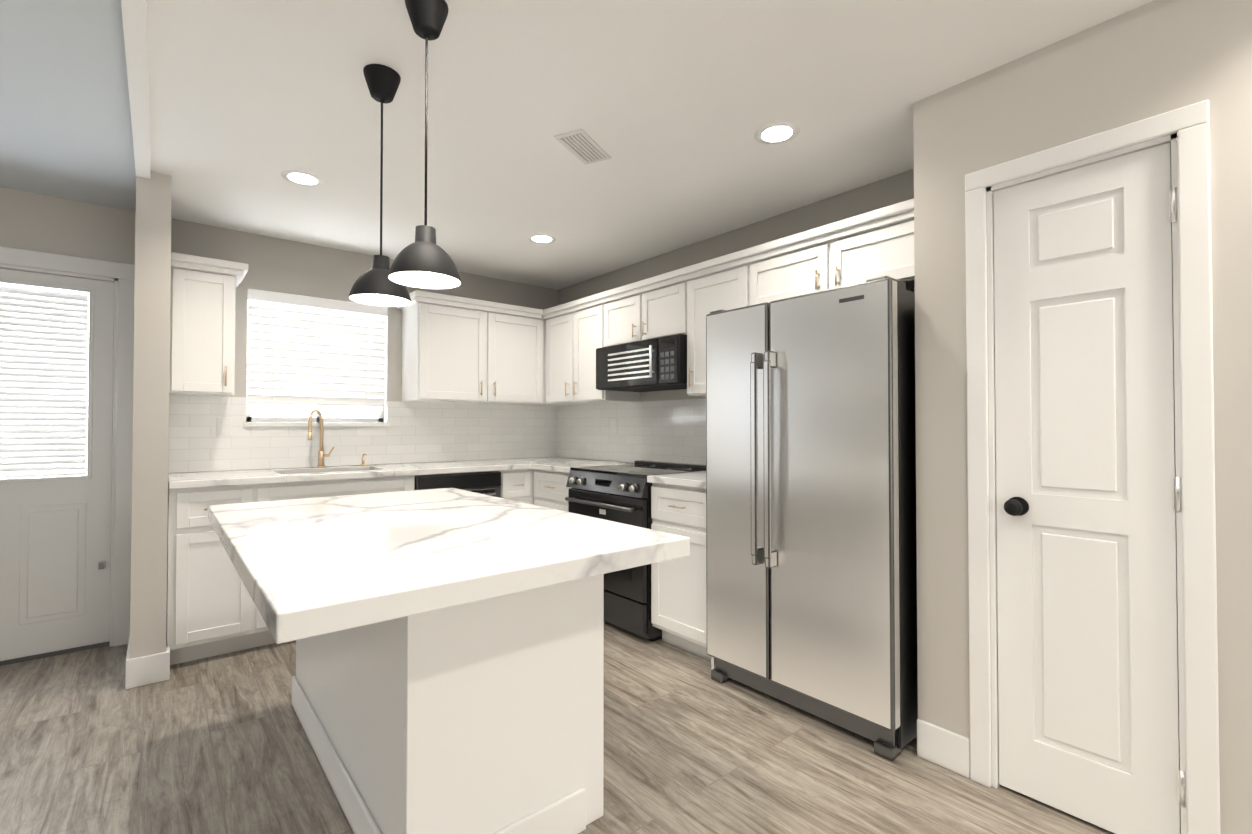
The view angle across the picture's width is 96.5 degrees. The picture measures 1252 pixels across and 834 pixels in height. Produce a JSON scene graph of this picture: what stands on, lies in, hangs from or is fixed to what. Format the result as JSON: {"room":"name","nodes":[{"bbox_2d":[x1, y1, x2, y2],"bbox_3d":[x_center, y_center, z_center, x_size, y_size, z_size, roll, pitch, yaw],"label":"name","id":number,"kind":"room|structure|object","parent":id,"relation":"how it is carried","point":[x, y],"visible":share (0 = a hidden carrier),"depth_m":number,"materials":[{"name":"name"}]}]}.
{"room":"kitchen","nodes":[
{"label":"kitchen","id":0,"kind":"room"},
{"bbox_2d":[130,171,171,658],"bbox_3d":[-2.496,0.044,2.940,0.131,2.440,0.720,1,-1,-40],"label":"wall pillar","id":1,"kind":"structure","parent":0,"point":[149,538],"depth_m":2.66,"materials":[{"name":"grey paint"}]},
{"bbox_2d":[0,187,557,472],"bbox_3d":[-2.904,0.047,3.146,6.120,2.440,0.120,1,-1,-40],"label":"wall","id":2,"kind":"structure","parent":0,"point":[31,221],"depth_m":3.50,"materials":[{"name":"grey paint"}]},
{"bbox_2d":[0,268,113,660],"bbox_3d":[-3.183,0.238,2.882,0.783,2.006,0.062,1,-1,-40],"label":"entry door","id":3,"kind":"structure","parent":2,"relation":"in","point":[55,536],"depth_m":2.98,"materials":[{"name":"white wood"}]},
{"bbox_2d":[0,285,88,474],"bbox_3d":[-3.216,-0.189,2.927,0.583,1.005,0.001,1,-1,-40],"label":"window","id":4,"kind":"structure","parent":3,"relation":"attached to","point":[88,346],"depth_m":3.10,"materials":[{"name":"white plastic"}]},
{"bbox_2d":[0,246,134,665],"bbox_3d":[-3.191,0.197,2.892,0.993,2.133,0.137,1,-1,-40],"label":"door frame","id":5,"kind":"structure","parent":2,"relation":"attached to","point":[122,448],"depth_m":3.11,"materials":[{"name":"white wood"}]},
{"bbox_2d":[169,258,240,396],"bbox_3d":[-2.449,-0.487,3.226,0.290,0.710,0.346,1,-1,-40],"label":"upper cabinet","id":6,"kind":"object","parent":2,"relation":"attached to","point":[202,294],"depth_m":3.10,"materials":[{"name":"white wood"}]},
{"bbox_2d":[243,301,390,426],"bbox_3d":[-2.083,-0.376,3.815,0.880,0.875,0.140,1,-1,-40],"label":"window","id":7,"kind":"structure","parent":2,"relation":"in","point":[303,422],"depth_m":3.77,"materials":[{"name":"white"}]},
{"bbox_2d":[247,289,387,406],"bbox_3d":[-2.072,-0.446,3.803,0.842,0.726,0.072,1,-1,-40],"label":"window blinds","id":8,"kind":"object","parent":7,"relation":"attached to","point":[305,350],"visible":0.94,"depth_m":3.78,"materials":[{"name":"white"}]},
{"bbox_2d":[168,395,555,472],"bbox_3d":[-1.642,0.108,4.119,2.694,0.453,0.008,1,-1,-40],"label":"tile backsplash","id":9,"kind":"structure","parent":2,"relation":"attached to","point":[418,432],"depth_m":3.97,"materials":[{"name":"white tile"}]},
{"bbox_2d":[217,417,231,435],"bbox_3d":[-2.461,0.054,3.423,0.075,0.115,0.007,1,-1,-40],"label":"electrical outlet cover","id":10,"kind":"object","parent":9,"relation":"attached to","point":[224,426],"depth_m":3.42,"materials":[{"name":"white plastic"}]},
{"bbox_2d":[401,294,540,404],"bbox_3d":[-1.124,-0.471,4.291,1.030,0.710,0.417,1,-1,-40],"label":"upper cabinet","id":11,"kind":"object","parent":2,"relation":"attached to","point":[456,349],"depth_m":4.10,"materials":[{"name":"white wood"}]},
{"bbox_2d":[0,621,1114,833],"bbox_3d":[0.564,1.271,1.389,9.200,0.060,8.200,1,-1,-40],"label":"floor","id":12,"kind":"structure","parent":0,"point":[216,744],"depth_m":2.03,"materials":[{"name":"brown wood"}]},
{"bbox_2d":[166,483,273,664],"bbox_3d":[-2.309,0.815,3.147,0.428,0.904,0.616,1,-1,-40],"label":"base cabinet","id":13,"kind":"object","parent":12,"relation":"on","point":[212,609],"depth_m":2.88,"materials":[{"name":"white wood"}]},
{"bbox_2d":[292,634,323,769],"bbox_3d":[-1.039,0.844,2.439,0.608,0.824,0.537,1,-1,-40],"label":"base cabinet","id":14,"kind":"object","parent":12,"relation":"on","point":[308,682],"depth_m":2.18,"materials":[{"name":"white wood"}]},
{"bbox_2d":[208,488,689,643],"bbox_3d":[-0.786,0.394,2.023,1.070,0.056,1.775,1,-1,-40],"label":"countertop","id":15,"kind":"structure","parent":14,"relation":"on","point":[307,567],"depth_m":1.52,"materials":[{"name":"stone"}]},
{"bbox_2d":[324,630,343,797],"bbox_3d":[-0.754,0.839,2.105,0.592,0.824,0.578,1,-1,-40],"label":"base cabinet","id":16,"kind":"object","parent":12,"relation":"on","point":[334,641],"depth_m":1.90,"materials":[{"name":"white wood"}]},
{"bbox_2d":[415,471,500,497],"bbox_3d":[-1.286,0.830,3.960,0.592,0.898,0.633,1,-1,-40],"label":"dishwasher","id":17,"kind":"object","parent":12,"relation":"on","point":[487,483],"visible":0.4,"depth_m":3.78,"materials":[{"name":"grey metal"}]},
{"bbox_2d":[340,574,603,833],"bbox_3d":[-0.475,0.834,1.766,0.608,0.824,0.537,1,-1,-40],"label":"base cabinet","id":18,"kind":"object","parent":12,"relation":"on","point":[485,716],"depth_m":1.54,"materials":[{"name":"white wood"}]},
{"bbox_2d":[500,469,533,503],"bbox_3d":[-0.989,0.831,4.254,0.234,0.904,0.616,1,-1,-40],"label":"base cabinet","id":19,"kind":"object","parent":12,"relation":"on","point":[516,485],"depth_m":4.04,"materials":[{"name":"white wood"}]},
{"bbox_2d":[168,457,579,488],"bbox_3d":[-1.435,0.452,3.867,2.686,0.238,0.645,1,-1,-40],"label":"countertop","id":20,"kind":"structure","parent":19,"relation":"on","point":[306,474],"depth_m":3.44,"materials":[{"name":"stone"}]},
{"bbox_2d":[308,409,334,467],"bbox_3d":[-2.004,0.136,3.663,0.172,0.385,0.160,1,-1,-40],"label":"gooseneck faucet","id":21,"kind":"object","parent":20,"relation":"on","point":[321,455],"visible":1,"depth_m":3.70,"materials":[{"name":"gold metal"}]},
{"bbox_2d":[360,453,366,465],"bbox_3d":[-1.808,0.288,3.859,0.039,0.087,0.081,1,-1,-40],"label":"soap dispenser","id":22,"kind":"object","parent":20,"relation":"on","point":[363,461],"visible":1,"depth_m":3.87,"materials":[{"name":"gold metal"}]},
{"bbox_2d":[533,469,569,511],"bbox_3d":[-0.291,0.829,4.109,0.616,0.904,0.536,1,-1,-40],"label":"base cabinet","id":23,"kind":"object","parent":12,"relation":"on","point":[550,489],"depth_m":3.92,"materials":[{"name":"white wood"}]},
{"bbox_2d":[528,459,634,472],"bbox_3d":[-0.285,0.355,4.085,0.646,0.038,0.478,1,-1,-40],"label":"countertop","id":24,"kind":"structure","parent":23,"relation":"on","point":[556,466],"depth_m":4.04,"materials":[{"name":"stone"}]},
{"bbox_2d":[565,460,705,641],"bbox_3d":[0.082,0.788,3.576,0.697,0.970,0.752,1,-1,-40],"label":"range","id":25,"kind":"object","parent":12,"relation":"on","point":[621,493],"visible":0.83,"depth_m":3.28,"materials":[{"name":"black metal"}]},
{"bbox_2d":[651,483,714,669],"bbox_3d":[0.520,0.814,3.141,0.616,0.904,0.470,1,-1,-40],"label":"base cabinet","id":26,"kind":"object","parent":12,"relation":"on","point":[678,605],"depth_m":2.95,"materials":[{"name":"white wood"}]},
{"bbox_2d":[647,471,705,488],"bbox_3d":[0.511,0.341,3.139,0.641,0.038,0.468,1,-1,-40],"label":"countertop","id":27,"kind":"structure","parent":26,"relation":"on","point":[688,479],"depth_m":2.99,"materials":[{"name":"stone"}]},
{"bbox_2d":[706,276,917,760],"bbox_3d":[0.906,0.371,2.557,0.732,1.775,0.900,1,-1,-40],"label":"refrigerator","id":28,"kind":"object","parent":12,"relation":"on","point":[811,564],"visible":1,"depth_m":2.24,"materials":[{"name":"grey metal"}]},
{"bbox_2d":[0,0,1153,289],"bbox_3d":[0.563,-1.238,1.426,9.200,0.080,8.200,1,-1,-40],"label":"ceiling","id":29,"kind":"structure","parent":0,"point":[670,106],"depth_m":2.15,"materials":[{"name":"white paint"}]},
{"bbox_2d":[121,0,150,178],"bbox_3d":[-0.085,-1.199,0.021,0.052,0.040,6.880,1,-1,-40],"label":"header beam","id":30,"kind":"structure","parent":29,"relation":"attached to","point":[134,24],"depth_m":1.89,"materials":[{"name":"white paint"}]},
{"bbox_2d":[281,170,323,186],"bbox_3d":[-1.592,-1.177,2.750,0.183,0.003,0.183,0,-1,5],"label":"recessed light","id":31,"kind":"object","parent":29,"relation":"in","point":[298,177],"depth_m":2.74,"materials":[{"name":"white plastic"}]},
{"bbox_2d":[348,64,411,306],"bbox_3d":[-0.847,-0.797,1.934,0.200,0.786,0.200,1,-1,-40],"label":"pendant lamp","id":32,"kind":"object","parent":29,"relation":"hanging from","point":[375,285],"visible":0.85,"depth_m":1.91,"materials":[{"name":"black metal"}]},
{"bbox_2d":[388,0,461,288],"bbox_3d":[-0.577,-0.795,1.612,0.200,0.801,0.200,1,-1,-40],"label":"pendant lamp","id":33,"kind":"object","parent":29,"relation":"hanging from","point":[424,260],"visible":1,"depth_m":1.59,"materials":[{"name":"black metal"}]},
{"bbox_2d":[528,234,555,243],"bbox_3d":[-0.548,-1.164,3.638,0.183,0.003,0.183,0,-1,5],"label":"recessed light","id":34,"kind":"object","parent":29,"relation":"in","point":[537,238],"depth_m":3.62,"materials":[{"name":"white plastic"}]},
{"bbox_2d":[554,129,610,164],"bbox_3d":[-0.185,-1.178,2.442,0.136,0.010,0.270,0,-1,25],"label":"ceiling vent","id":35,"kind":"object","parent":29,"relation":"in","point":[583,146],"visible":1,"depth_m":2.42,"materials":[{"name":"white metal"}]},
{"bbox_2d":[754,121,799,144],"bbox_3d":[0.629,-1.183,2.328,0.183,0.003,0.183,0,-1,5],"label":"recessed light","id":36,"kind":"object","parent":29,"relation":"in","point":[774,133],"depth_m":2.32,"materials":[{"name":"white"}]},
{"bbox_2d":[558,89,952,731],"bbox_3d":[0.321,0.053,3.533,0.680,2.440,3.430,1,-1,-40],"label":"wall","id":37,"kind":"structure","parent":0,"point":[922,183],"depth_m":2.06,"materials":[{"name":"beige paint"}]},
{"bbox_2d":[541,294,639,405],"bbox_3d":[-0.310,-0.471,4.304,0.417,0.710,0.790,1,-1,-40],"label":"upper cabinet","id":38,"kind":"object","parent":37,"relation":"attached to","point":[571,332],"depth_m":4.21,"materials":[{"name":"white wood"}]},
{"bbox_2d":[556,398,705,464],"bbox_3d":[0.155,0.107,4.066,0.008,0.453,2.340,1,-1,-40],"label":"tile backsplash","id":39,"kind":"structure","parent":37,"relation":"attached to","point":[673,431],"depth_m":4.16,"materials":[{"name":"white tile"}]},
{"bbox_2d":[601,274,684,347],"bbox_3d":[0.228,-0.662,3.721,0.346,0.345,0.800,1,-1,-40],"label":"upper cabinet","id":40,"kind":"object","parent":37,"relation":"attached to","point":[652,310],"depth_m":3.57,"materials":[{"name":"white wood"}]},
{"bbox_2d":[596,334,686,391],"bbox_3d":[0.189,-0.340,3.683,0.450,0.290,0.792,1,-1,-40],"label":"over-the-range microwave","id":41,"kind":"object","parent":40,"relation":"attached to","point":[655,364],"visible":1,"depth_m":3.50,"materials":[{"name":"black metal"}]},
{"bbox_2d":[685,254,748,396],"bbox_3d":[0.632,-0.487,3.237,0.346,0.710,0.455,1,-1,-40],"label":"upper cabinet","id":42,"kind":"object","parent":37,"relation":"attached to","point":[722,285],"depth_m":3.20,"materials":[{"name":"white wood"}]},
{"bbox_2d":[749,234,812,305],"bbox_3d":[0.946,-0.707,2.865,0.346,0.280,0.524,1,-1,-40],"label":"upper cabinet","id":43,"kind":"object","parent":37,"relation":"attached to","point":[784,271],"depth_m":2.80,"materials":[{"name":"white wood"}]},
{"bbox_2d":[813,206,914,292],"bbox_3d":[1.205,-0.712,2.556,0.346,0.280,0.519,1,-1,-40],"label":"upper cabinet","id":44,"kind":"object","parent":37,"relation":"attached to","point":[883,245],"depth_m":2.46,"materials":[{"name":"white wood"}]},
{"bbox_2d":[948,0,1251,833],"bbox_3d":[2.853,0.043,2.910,3.760,2.440,0.780,1,-1,-40],"label":"wall","id":45,"kind":"structure","parent":0,"point":[1148,60],"depth_m":1.55,"materials":[{"name":"grey paint"}]},
{"bbox_2d":[993,143,1185,833],"bbox_3d":[1.392,0.229,1.716,0.104,2.011,0.452,1,-1,-40],"label":"pantry door","id":46,"kind":"structure","parent":45,"relation":"in","point":[1088,494],"depth_m":1.71,"materials":[{"name":"white wood"}]},
{"bbox_2d":[965,100,1220,833],"bbox_3d":[1.430,0.196,1.759,0.137,2.102,0.594,1,-1,-40],"label":"door frame","id":47,"kind":"structure","parent":45,"relation":"attached to","point":[1189,141],"depth_m":1.55,"materials":[{"name":"white wood"}]},
{"bbox_3d":[0.756,0.018,1.178,9.200,2.440,7.600,1,-1,-40],"label":"wall","id":48,"kind":"structure","parent":0,"visible":0},
{"bbox_2d":[125,633,134,688],"bbox_3d":[-2.547,1.196,2.871,0.014,0.135,0.734,1,-1,-40],"label":"baseboard","id":49,"kind":"structure","parent":48,"relation":"attached to","point":[130,663],"depth_m":2.60,"materials":[{"name":"white wood"}]},
{"label":"outside","id":50,"kind":"structure","parent":0,"visible":0},
{"bbox_2d":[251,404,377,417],"bbox_3d":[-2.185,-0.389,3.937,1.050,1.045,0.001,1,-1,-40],"label":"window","id":51,"kind":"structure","parent":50,"point":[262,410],"depth_m":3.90,"materials":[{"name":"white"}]}
]}

